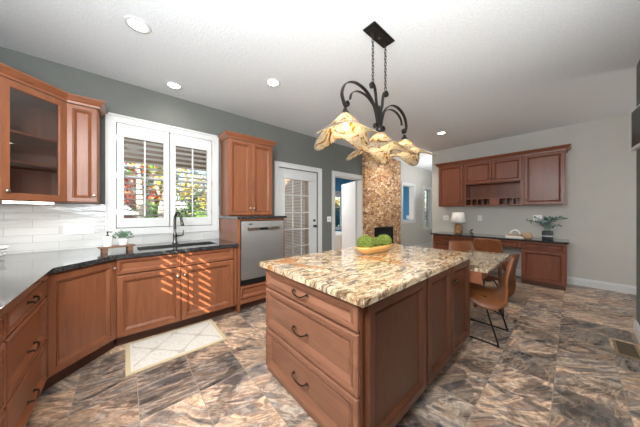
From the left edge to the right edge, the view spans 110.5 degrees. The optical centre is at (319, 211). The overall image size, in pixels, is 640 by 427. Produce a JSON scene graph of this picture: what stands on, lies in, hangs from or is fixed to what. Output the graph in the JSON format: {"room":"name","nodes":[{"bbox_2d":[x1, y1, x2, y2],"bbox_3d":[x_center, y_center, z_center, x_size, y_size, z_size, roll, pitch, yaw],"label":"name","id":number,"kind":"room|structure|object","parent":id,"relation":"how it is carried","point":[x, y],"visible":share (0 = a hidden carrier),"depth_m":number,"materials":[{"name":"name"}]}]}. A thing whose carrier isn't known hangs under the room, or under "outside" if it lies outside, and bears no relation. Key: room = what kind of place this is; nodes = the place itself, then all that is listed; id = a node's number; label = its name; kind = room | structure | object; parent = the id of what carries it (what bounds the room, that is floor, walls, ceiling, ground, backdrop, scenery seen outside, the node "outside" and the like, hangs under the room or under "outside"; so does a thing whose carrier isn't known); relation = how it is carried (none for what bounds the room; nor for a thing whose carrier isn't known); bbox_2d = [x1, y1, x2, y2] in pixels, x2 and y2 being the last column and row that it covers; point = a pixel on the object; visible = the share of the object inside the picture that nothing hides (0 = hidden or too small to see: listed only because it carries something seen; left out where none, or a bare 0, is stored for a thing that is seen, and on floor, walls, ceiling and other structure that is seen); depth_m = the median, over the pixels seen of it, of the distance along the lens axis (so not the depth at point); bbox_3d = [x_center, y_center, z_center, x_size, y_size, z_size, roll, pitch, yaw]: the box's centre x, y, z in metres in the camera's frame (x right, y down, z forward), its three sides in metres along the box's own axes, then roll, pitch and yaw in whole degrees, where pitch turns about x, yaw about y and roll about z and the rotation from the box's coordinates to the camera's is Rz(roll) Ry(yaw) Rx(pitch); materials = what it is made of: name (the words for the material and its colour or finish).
{"room":"kitchen","nodes":[
{"label":"kitchen","id":0,"kind":"room"},
{"bbox_2d":[0,47,361,252],"bbox_3d":[-1.120,-0.130,3.797,5.695,2.820,0.140,0,0,-41],"label":"wall","id":1,"kind":"structure","parent":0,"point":[121,98],"depth_m":3.06,"materials":[{"name":"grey paint"}]},
{"bbox_2d":[0,62,67,202],"bbox_3d":[-2.627,-0.607,1.916,0.647,1.038,0.672,0,0,-41],"label":"upper cabinet","id":2,"kind":"object","parent":1,"relation":"attached to","point":[32,121],"visible":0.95,"depth_m":2.09,"materials":[{"name":"brown wood"}]},
{"bbox_2d":[2,201,53,203],"bbox_3d":[-2.523,-0.078,1.932,0.021,0.016,0.311,0,0,4],"label":"light","id":3,"kind":"object","parent":2,"relation":"attached to","point":[19,202],"visible":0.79,"depth_m":1.91,"materials":[{"name":"white plastic"}]},
{"bbox_2d":[10,129,56,148],"bbox_3d":[-2.679,-0.654,1.933,0.567,0.018,0.552,0,0,-41],"label":"shelf","id":4,"kind":"object","parent":2,"relation":"attached to","point":[17,138],"depth_m":2.04,"materials":[{"name":"brown wood"}]},
{"bbox_2d":[10,159,56,171],"bbox_3d":[-2.679,-0.414,1.933,0.567,0.018,0.552,0,0,-41],"label":"shelf","id":5,"kind":"object","parent":2,"relation":"attached to","point":[15,165],"depth_m":2.03,"materials":[{"name":"brown wood"}]},
{"bbox_2d":[65,93,106,203],"bbox_3d":[-2.415,-0.607,2.309,0.272,1.038,0.362,0,0,-41],"label":"upper cabinet","id":6,"kind":"object","parent":1,"relation":"attached to","point":[83,124],"visible":0.99,"depth_m":2.20,"materials":[{"name":"brown wood"}]},
{"bbox_2d":[105,112,218,235],"bbox_3d":[-2.011,-0.427,2.959,1.218,1.414,0.180,0,0,-41],"label":"window","id":7,"kind":"structure","parent":1,"relation":"attached to","point":[127,127],"depth_m":2.83,"materials":[{"name":"white paint"}]},
{"bbox_2d":[274,161,321,256],"bbox_3d":[-0.413,0.185,4.351,1.128,2.189,0.112,0,0,-41],"label":"door","id":8,"kind":"structure","parent":1,"relation":"attached to","point":[280,174],"depth_m":4.41,"materials":[{"name":"white paint"}]},
{"bbox_2d":[332,171,362,249],"bbox_3d":[0.762,0.185,5.638,0.722,2.189,1.697,0,0,16],"label":"door","id":9,"kind":"structure","parent":1,"relation":"in","point":[352,192],"depth_m":5.73,"materials":[{"name":"white paint"}]},
{"bbox_2d":[285,179,307,257],"bbox_3d":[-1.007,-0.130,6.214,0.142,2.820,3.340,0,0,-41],"label":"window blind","id":10,"kind":"structure","parent":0,"point":[305,182],"depth_m":5.61,"materials":[{"name":"beige"}]},
{"bbox_2d":[0,0,639,170],"bbox_3d":[2.909,-1.600,3.166,10.950,0.120,6.410,0,0,-41],"label":"ceiling","id":11,"kind":"structure","parent":0,"point":[473,71],"depth_m":2.19,"materials":[{"name":"white paint"}]},
{"bbox_2d":[124,15,151,33],"bbox_3d":[-1.500,-1.536,1.830,0.180,0.006,0.180,0,0,-41],"label":"recessed light","id":12,"kind":"object","parent":11,"relation":"in","point":[137,24],"visible":1,"depth_m":1.82,"materials":[{"name":"white paint"}]},
{"bbox_2d":[165,81,182,89],"bbox_3d":[-1.780,-1.536,2.707,0.180,0.006,0.180,0,0,-41],"label":"recessed light","id":13,"kind":"object","parent":11,"relation":"in","point":[170,84],"visible":1,"depth_m":2.70,"materials":[{"name":"white paint"}]},
{"bbox_2d":[265,78,280,86],"bbox_3d":[-0.560,-1.536,2.644,0.180,0.006,0.180,0,0,-41],"label":"recessed light","id":14,"kind":"object","parent":11,"relation":"in","point":[272,82],"visible":1,"depth_m":2.64,"materials":[{"name":"white paint"}]},
{"bbox_2d":[314,21,436,165],"bbox_3d":[0.516,-1.005,1.932,1.470,1.070,0.593,0,0,-41],"label":"chandelier","id":15,"kind":"object","parent":11,"relation":"hanging from","point":[345,126],"visible":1,"depth_m":1.86,"materials":[{"name":"black metal"}]},
{"bbox_2d":[25,246,639,426],"bbox_3d":[1.756,1.330,4.476,10.950,0.100,9.900,0,0,-41],"label":"floor","id":16,"kind":"structure","parent":0,"point":[556,363],"depth_m":1.67,"materials":[{"name":"stone"}]},
{"bbox_2d":[0,314,5,426],"bbox_3d":[-1.425,0.858,0.552,0.650,0.844,0.711,0,0,-41],"label":"base cabinet","id":17,"kind":"object","parent":16,"relation":"on","point":[3,319],"visible":0.9,"depth_m":0.99,"materials":[{"name":"brown wood"}]},
{"bbox_2d":[0,238,237,318],"bbox_3d":[-1.462,0.414,1.685,2.096,0.038,2.561,0,0,-41],"label":"countertop","id":18,"kind":"structure","parent":17,"relation":"on","point":[20,273],"depth_m":1.80,"materials":[{"name":"black stone"}]},
{"bbox_2d":[97,244,135,252],"bbox_3d":[-2.030,0.367,2.223,0.110,0.056,0.270,0,0,37],"label":"wooden riser","id":19,"kind":"object","parent":18,"relation":"on","point":[128,246],"visible":1,"depth_m":2.19,"materials":[{"name":"brown wood"}]},
{"bbox_2d":[103,231,111,246],"bbox_3d":[-2.072,0.265,2.166,0.071,0.146,0.070,0,0,-41],"label":"soap dispenser","id":20,"kind":"object","parent":19,"relation":"on","point":[107,240],"visible":1,"depth_m":2.15,"materials":[{"name":"white ceramic"}]},
{"bbox_2d":[103,236,111,246],"bbox_3d":[-2.073,0.287,2.166,0.070,0.102,0.070,0,0,-41],"label":"bottle","id":21,"kind":"object","parent":20,"relation":"attached to","point":[107,240],"depth_m":2.14,"materials":[{"name":"white ceramic"}]},
{"bbox_2d":[112,230,133,244],"bbox_3d":[-2.001,0.259,2.263,0.179,0.158,0.169,0,0,-41],"label":"potted plant","id":22,"kind":"object","parent":19,"relation":"on","point":[124,241],"visible":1,"depth_m":2.24,"materials":[{"name":"green plant"}]},
{"bbox_2d":[137,242,214,250],"bbox_3d":[-1.658,0.505,2.610,0.752,0.212,0.302,0,0,-41],"label":"sink","id":23,"kind":"object","parent":18,"relation":"in","point":[199,243],"visible":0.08,"depth_m":2.70,"materials":[{"name":"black metal"}]},
{"bbox_2d":[172,211,183,243],"bbox_3d":[-1.756,0.194,2.762,0.124,0.402,0.192,0,0,-41],"label":"faucet","id":24,"kind":"object","parent":18,"relation":"on","point":[175,235],"visible":1,"depth_m":2.77,"materials":[{"name":"metal"}]},
{"bbox_2d":[2,279,46,426],"bbox_3d":[-1.898,0.858,1.089,0.650,0.844,0.713,0,0,-41],"label":"base cabinet","id":25,"kind":"object","parent":16,"relation":"on","point":[25,341],"visible":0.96,"depth_m":1.25,"materials":[{"name":"brown wood"}]},
{"bbox_2d":[41,260,116,391],"bbox_3d":[-2.363,0.858,1.867,0.979,0.844,1.075,0,0,-41],"label":"base cabinet","id":26,"kind":"object","parent":16,"relation":"on","point":[81,302],"visible":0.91,"depth_m":1.76,"materials":[{"name":"brown wood"}]},
{"bbox_2d":[125,319,226,376],"bbox_3d":[-1.396,1.275,2.176,0.770,0.008,0.550,0,0,-41],"label":"kitchen rug","id":27,"kind":"object","parent":16,"relation":"on","point":[143,354],"visible":1,"depth_m":2.11,"materials":[{"name":"beige fabric"}]},
{"bbox_2d":[116,247,236,345],"bbox_3d":[-1.689,0.858,2.674,1.124,0.844,0.754,0,0,-41],"label":"base cabinet","id":28,"kind":"object","parent":16,"relation":"on","point":[156,294],"visible":0.94,"depth_m":2.35,"materials":[{"name":"brown wood"}]},
{"bbox_2d":[219,218,284,312],"bbox_3d":[-1.008,0.686,3.290,0.698,1.188,0.728,0,0,-41],"label":"tower","id":29,"kind":"object","parent":16,"relation":"on","point":[253,294],"visible":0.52,"depth_m":2.94,"materials":[{"name":"brown wood"}]},
{"bbox_2d":[219,215,286,218],"bbox_3d":[-1.003,0.074,3.287,0.727,0.032,0.750,0,0,-41],"label":"countertop","id":30,"kind":"structure","parent":29,"relation":"on","point":[251,216],"depth_m":2.98,"materials":[{"name":"black stone"}]},
{"bbox_2d":[218,130,276,215],"bbox_3d":[-1.118,-0.535,3.454,0.799,1.182,0.367,0,0,-41],"label":"upper cabinet","id":31,"kind":"object","parent":30,"relation":"on","point":[246,167],"visible":1,"depth_m":3.31,"materials":[{"name":"brown wood"}]},
{"bbox_2d":[240,220,283,285],"bbox_3d":[-0.977,0.531,3.264,0.630,0.823,0.690,0,0,-41],"label":"dishwasher","id":32,"kind":"object","parent":29,"relation":"in","point":[260,240],"visible":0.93,"depth_m":2.96,"materials":[{"name":"silver metal"}]},
{"bbox_2d":[335,231,341,249],"bbox_3d":[0.516,0.855,7.274,0.800,0.850,0.920,0,0,29],"label":"armchair","id":33,"kind":"object","parent":16,"relation":"on","point":[338,235],"visible":0.08,"depth_m":6.74,"materials":[{"name":"white paint"}]},
{"bbox_2d":[266,259,469,426],"bbox_3d":[0.492,0.858,1.925,1.673,0.844,1.009,0,0,-41],"label":"kitchen island","id":34,"kind":"object","parent":16,"relation":"on","point":[347,364],"visible":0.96,"depth_m":1.33,"materials":[{"name":"brown wood"}]},
{"bbox_2d":[260,244,473,307],"bbox_3d":[0.494,0.414,1.936,1.700,0.039,1.017,0,0,-41],"label":"island countertop","id":35,"kind":"structure","parent":34,"relation":"on","point":[351,276],"depth_m":1.55,"materials":[{"name":"beige stone"}]},
{"bbox_2d":[355,244,391,253],"bbox_3d":[0.535,0.358,2.169,0.500,0.071,0.170,0,0,-38],"label":"wooden bowl","id":36,"kind":"object","parent":35,"relation":"on","point":[378,249],"visible":0.8,"depth_m":2.05,"materials":[{"name":"brown wood"}]},
{"bbox_2d":[357,235,374,247],"bbox_3d":[0.431,0.295,2.084,0.171,0.150,0.169,0,0,-41],"label":"moss ball","id":37,"kind":"object","parent":36,"relation":"in","point":[365,241],"visible":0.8,"depth_m":2.03,"materials":[{"name":"green plant"}]},
{"bbox_2d":[373,237,381,246],"bbox_3d":[0.541,0.303,2.170,0.123,0.108,0.123,0,0,-41],"label":"moss ball","id":38,"kind":"object","parent":36,"relation":"in","point":[378,242],"visible":0.48,"depth_m":2.12,"materials":[{"name":"green plant"}]},
{"bbox_2d":[377,234,391,245],"bbox_3d":[0.648,0.297,2.252,0.157,0.137,0.157,0,0,-41],"label":"moss ball","id":39,"kind":"object","parent":36,"relation":"in","point":[386,240],"visible":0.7,"depth_m":2.19,"materials":[{"name":"green plant"}]},
{"bbox_2d":[362,152,400,244],"bbox_3d":[1.783,-0.130,6.191,1.822,2.819,0.099,0,0,-41],"label":"fireplace","id":40,"kind":"object","parent":16,"relation":"on","point":[381,183],"visible":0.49,"depth_m":6.05,"materials":[{"name":"stone"},{"name":"black metal"}]},
{"bbox_2d":[433,234,459,249],"bbox_3d":[2.982,0.863,5.086,0.626,0.685,0.544,0,0,-41],"label":"base cabinet","id":41,"kind":"object","parent":16,"relation":"on","point":[439,241],"visible":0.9,"depth_m":4.94,"materials":[{"name":"brown wood"}]},
{"bbox_2d":[448,241,503,315],"bbox_3d":[2.030,0.851,2.966,0.478,0.864,0.528,0,0,2],"label":"dining chair","id":42,"kind":"object","parent":16,"relation":"on","point":[461,246],"visible":0.25,"depth_m":3.17,"materials":[{"name":"leather"}]},
{"bbox_2d":[466,250,510,312],"bbox_3d":[1.831,0.907,2.584,1.156,0.745,0.440,0,0,-41],"label":"dining table","id":43,"kind":"object","parent":16,"relation":"on","point":[483,263],"visible":0.61,"depth_m":2.39,"materials":[{"name":"beige stone"}]},
{"bbox_2d":[473,238,507,271],"bbox_3d":[2.802,0.851,3.645,0.528,0.864,0.478,0,0,-41],"label":"dining chair","id":44,"kind":"object","parent":16,"relation":"on","point":[480,244],"visible":0.3,"depth_m":3.49,"materials":[{"name":"leather"}]},
{"bbox_2d":[469,253,519,347],"bbox_3d":[1.744,0.851,2.355,0.478,0.864,0.528,0,0,-41],"label":"dining chair","id":45,"kind":"object","parent":16,"relation":"on","point":[493,299],"visible":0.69,"depth_m":2.19,"materials":[{"name":"leather"}]},
{"bbox_2d":[521,241,566,290],"bbox_3d":[3.983,0.900,3.948,0.626,0.760,0.544,0,0,-41],"label":"base cabinet","id":46,"kind":"object","parent":16,"relation":"on","point":[542,264],"visible":1,"depth_m":3.75,"materials":[{"name":"brown wood"}]},
{"bbox_2d":[431,231,568,243],"bbox_3d":[3.487,0.503,4.531,0.633,0.030,2.125,0,0,-41],"label":"countertop","id":47,"kind":"structure","parent":46,"relation":"on","point":[489,236],"depth_m":4.21,"materials":[{"name":"black stone"}]},
{"bbox_2d":[450,212,465,233],"bbox_3d":[3.102,0.249,4.982,0.310,0.475,0.310,0,0,-41],"label":"table lamp","id":48,"kind":"object","parent":47,"relation":"on","point":[458,217],"visible":1,"depth_m":4.91,"materials":[{"name":"brown wood"}]},
{"bbox_2d":[460,236,520,247],"bbox_3d":[3.492,0.585,4.526,0.601,0.130,0.968,0,0,-41],"label":"drawer","id":49,"kind":"object","parent":47,"relation":"attached to","point":[506,243],"visible":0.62,"depth_m":4.12,"materials":[{"name":"brown wood"}]},
{"bbox_2d":[505,235,522,237],"bbox_3d":[3.721,0.473,4.248,0.260,0.028,0.180,0,0,43],"label":"book","id":50,"kind":"object","parent":47,"relation":"on","point":[506,235],"visible":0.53,"depth_m":4.17,"materials":[{"name":"white paper"}]},
{"bbox_2d":[523,232,532,238],"bbox_3d":[3.756,0.429,4.012,0.132,0.115,0.130,0,0,-41],"label":"candle jar","id":51,"kind":"object","parent":47,"relation":"on","point":[527,235],"visible":0.97,"depth_m":3.97,"materials":[{"name":"beige"}]},
{"bbox_2d":[526,215,567,239],"bbox_3d":[3.967,0.271,3.892,0.406,0.431,0.511,0,0,-20],"label":"eucalyptus","id":52,"kind":"object","parent":47,"relation":"on","point":[546,235],"visible":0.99,"depth_m":3.83,"materials":[{"name":"green plant"}]},
{"bbox_2d":[542,231,552,239],"bbox_3d":[3.955,0.409,3.861,0.140,0.155,0.140,0,0,-41],"label":"vase","id":53,"kind":"object","parent":52,"relation":"attached to","point":[546,235],"depth_m":3.81,"materials":[{"name":"grey ceramic"}]},
{"bbox_2d":[612,339,639,359],"bbox_3d":[2.849,1.275,2.061,0.350,0.008,0.150,0,0,-41],"label":"floor vent","id":54,"kind":"object","parent":16,"relation":"in","point":[622,348],"visible":1,"depth_m":2.05,"materials":[{"name":"brown metal"}]},
{"bbox_2d":[335,177,347,231],"bbox_3d":[-0.415,-0.130,9.053,4.740,2.820,0.140,0,0,-41],"label":"wall","id":55,"kind":"structure","parent":0,"point":[339,182],"depth_m":10.15,"materials":[{"name":"blue paint"}]},
{"bbox_2d":[335,191,341,229],"bbox_3d":[0.130,-0.057,9.464,2.478,1.744,0.102,0,0,-41],"label":"window","id":56,"kind":"structure","parent":55,"relation":"in","point":[337,193],"depth_m":10.15,"materials":[{"name":"white paint"}]},
{"bbox_2d":[348,179,408,219],"bbox_3d":[2.462,-0.130,9.267,0.140,2.820,3.340,0,0,-41],"label":"wall","id":57,"kind":"structure","parent":0,"point":[405,189],"depth_m":8.32,"materials":[{"name":"blue paint"}]},
{"bbox_2d":[401,162,431,245],"bbox_3d":[2.926,-0.130,7.358,5.085,2.820,0.140,0,0,-41],"label":"wall","id":58,"kind":"structure","parent":0,"point":[412,234],"depth_m":7.64,"materials":[{"name":"grey paint"}]},
{"bbox_2d":[401,182,415,223],"bbox_3d":[2.826,-0.287,7.248,0.898,1.304,0.172,0,0,-41],"label":"window","id":59,"kind":"structure","parent":58,"relation":"in","point":[412,187],"depth_m":7.45,"materials":[{"name":"white paint"}]},
{"bbox_2d":[416,242,431,246],"bbox_3d":[3.618,1.215,7.862,3.100,0.130,0.016,0,0,-41],"label":"baseboard","id":60,"kind":"structure","parent":58,"relation":"attached to","point":[430,243],"depth_m":8.02,"materials":[{"name":"white paint"}]},
{"bbox_2d":[423,186,431,230],"bbox_3d":[3.916,-0.117,8.174,0.698,1.584,0.122,0,0,-41],"label":"window","id":61,"kind":"structure","parent":58,"relation":"in","point":[425,192],"depth_m":8.28,"materials":[{"name":"white paint"}]},
{"bbox_2d":[432,113,635,285],"bbox_3d":[4.577,-0.130,3.881,0.140,2.820,4.980,0,0,-41],"label":"wall","id":62,"kind":"structure","parent":0,"point":[600,207],"depth_m":3.83,"materials":[{"name":"grey paint"}]},
{"bbox_2d":[439,164,463,206],"bbox_3d":[3.094,-0.588,5.171,0.378,0.925,0.523,0,0,-41],"label":"upper cabinet","id":63,"kind":"object","parent":62,"relation":"attached to","point":[451,178],"visible":0.98,"depth_m":5.06,"materials":[{"name":"brown wood"}]},
{"bbox_2d":[435,144,570,167],"bbox_3d":[3.583,-1.089,4.599,0.400,0.075,2.150,0,0,-41],"label":"crown molding","id":64,"kind":"structure","parent":63,"relation":"attached to","point":[567,147],"depth_m":4.25,"materials":[{"name":"brown wood"}]},
{"bbox_2d":[464,156,522,205],"bbox_3d":[3.588,-0.588,4.610,0.378,0.925,0.966,0,0,-41],"label":"upper cabinet","id":65,"kind":"object","parent":62,"relation":"attached to","point":[498,182],"visible":0.99,"depth_m":4.56,"materials":[{"name":"brown wood"}]},
{"bbox_2d":[533,215,541,220],"bbox_3d":[4.156,0.120,4.244,0.010,0.116,0.120,0,0,-41],"label":"outlet plate","id":66,"kind":"object","parent":62,"relation":"attached to","point":[537,216],"visible":0.72,"depth_m":4.24,"materials":[{"name":"white plastic"}]},
{"bbox_2d":[523,150,565,204],"bbox_3d":[4.085,-0.588,4.045,0.378,0.925,0.533,0,0,-41],"label":"upper cabinet","id":67,"kind":"object","parent":62,"relation":"attached to","point":[544,174],"visible":1,"depth_m":3.93,"materials":[{"name":"brown wood"}]},
{"bbox_2d":[493,268,635,294],"bbox_3d":[4.518,1.215,3.830,0.016,0.130,4.980,0,0,-41],"label":"baseboard","id":68,"kind":"structure","parent":62,"relation":"attached to","point":[622,288],"depth_m":3.69,"materials":[{"name":"white paint"}]},
{"bbox_2d":[636,60,639,324],"bbox_3d":[2.591,-0.130,1.581,2.180,2.820,0.150,0,0,-41],"label":"wall","id":69,"kind":"structure","parent":0,"point":[638,64],"depth_m":2.28,"materials":[{"name":"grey paint"}]},
{"bbox_2d":[629,104,639,150],"bbox_3d":[2.614,-0.710,1.768,0.078,0.340,0.550,0,0,43],"label":"television","id":70,"kind":"object","parent":69,"relation":"attached to","point":[634,116],"visible":1,"depth_m":1.88,"materials":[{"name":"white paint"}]},
{"bbox_2d":[634,320,639,342],"bbox_3d":[2.592,1.215,1.593,2.196,0.130,0.166,0,0,-41],"label":"baseboard","id":71,"kind":"structure","parent":69,"relation":"attached to","point":[636,325],"depth_m":2.27,"materials":[{"name":"white paint"}]},
{"label":"outside","id":72,"kind":"structure","parent":0,"visible":0},
{"bbox_3d":[-13.477,1.465,22.881,50.000,0.130,37.840,0,0,-41],"label":"ground","id":73,"kind":"structure","parent":72,"visible":0},
{"bbox_2d":[125,164,154,217],"bbox_3d":[-5.323,-1.307,6.395,1.500,5.421,0.929,0,0,-41],"label":"birch tree","id":74,"kind":"object","parent":73,"relation":"on","point":[137,165],"visible":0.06,"depth_m":6.40,"materials":[{"name":"white plant"}]},
{"bbox_2d":[124,173,162,217],"bbox_3d":[-5.937,-0.056,6.578,1.408,2.922,1.905,0,0,32],"label":"maple tree","id":75,"kind":"object","parent":73,"relation":"on","point":[125,180],"visible":0.06,"depth_m":6.59,"materials":[{"name":"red plant"}]},
{"bbox_2d":[124,163,162,207],"bbox_3d":[-6.635,-0.510,7.728,2.094,3.827,2.883,0,0,28],"label":"maple tree","id":76,"kind":"object","parent":73,"relation":"on","point":[134,170],"visible":0.06,"depth_m":7.60,"materials":[{"name":"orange plant"}]},
{"bbox_2d":[129,163,179,217],"bbox_3d":[-5.040,-1.548,7.151,1.942,5.898,2.010,0,0,-13],"label":"birch tree","id":77,"kind":"object","parent":73,"relation":"on","point":[153,172],"visible":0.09,"depth_m":6.96,"materials":[{"name":"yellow plant"}]},
{"bbox_2d":[124,165,190,216],"bbox_3d":[-8.673,-1.464,11.080,4.208,5.768,4.240,0,0,-41],"label":"tree","id":78,"kind":"object","parent":73,"relation":"on","point":[149,181],"visible":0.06,"depth_m":10.63,"materials":[{"name":"green plant"}]},
{"bbox_2d":[124,197,202,217],"bbox_3d":[-5.791,0.387,7.505,2.648,2.065,3.641,0,0,9],"label":"shrub","id":79,"kind":"object","parent":73,"relation":"on","point":[180,203],"visible":0.09,"depth_m":7.38,"materials":[{"name":"green plant"}]},
{"bbox_2d":[153,166,205,216],"bbox_3d":[-6.443,-1.282,13.801,6.263,5.370,5.960,0,0,-17],"label":"tree","id":80,"kind":"object","parent":73,"relation":"on","point":[196,194],"visible":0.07,"depth_m":13.60,"materials":[{"name":"green plant"}]},
{"bbox_2d":[176,169,205,216],"bbox_3d":[-5.161,-0.838,10.575,3.727,4.483,3.513,0,0,-41],"label":"tree","id":81,"kind":"object","parent":73,"relation":"on","point":[185,170],"visible":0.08,"depth_m":9.97,"materials":[{"name":"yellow plant"}]},
{"bbox_2d":[179,204,205,216],"bbox_3d":[-4.676,0.416,9.035,2.972,1.929,2.597,0,0,-10],"label":"shrub","id":82,"kind":"object","parent":73,"relation":"on","point":[203,204],"visible":0.04,"depth_m":8.95,"materials":[{"name":"green plant"}]},
{"bbox_2d":[335,204,339,226],"bbox_3d":[0.405,0.358,11.763,3.059,2.094,2.138,0,0,-41],"label":"shrub","id":83,"kind":"object","parent":73,"relation":"on","point":[337,214],"visible":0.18,"depth_m":11.64,"materials":[{"name":"green plant"}]},
{"bbox_2d":[335,197,339,211],"bbox_3d":[0.331,-0.612,12.913,3.536,4.031,2.460,0,0,-12],"label":"tree","id":84,"kind":"object","parent":73,"relation":"on","point":[337,202],"visible":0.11,"depth_m":12.49,"materials":[{"name":"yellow plant"}]},
{"bbox_3d":[-4.599,1.410,3.159,9.270,0.140,3.480,0,0,-41],"label":"patio","id":85,"kind":"object","parent":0,"visible":0},
{"bbox_2d":[124,137,205,169],"bbox_3d":[-4.237,0.060,3.111,5.750,2.560,2.930,0,0,-41],"label":"porch roof","id":86,"kind":"structure","parent":85,"relation":"on","point":[125,142],"depth_m":4.50,"materials":[{"name":"wood"}]},
{"bbox_3d":[-1.137,-0.130,-0.388,0.140,2.820,6.120,0,0,-41],"label":"wall","id":87,"kind":"structure","parent":0,"visible":0},
{"bbox_2d":[0,203,218,253],"bbox_3d":[-1.019,0.155,1.181,2.110,0.480,3.920,0,0,-41],"label":"backsplash","id":88,"kind":"structure","parent":87,"relation":"attached to","point":[24,228],"depth_m":2.28,"materials":[{"name":"white tile"}]},
{"bbox_2d":[64,223,93,234],"bbox_3d":[-2.589,0.181,2.390,0.212,0.115,0.013,0,0,-41],"label":"switch plate","id":89,"kind":"object","parent":88,"relation":"attached to","point":[73,228],"visible":1,"depth_m":2.38,"materials":[{"name":"white plastic"}]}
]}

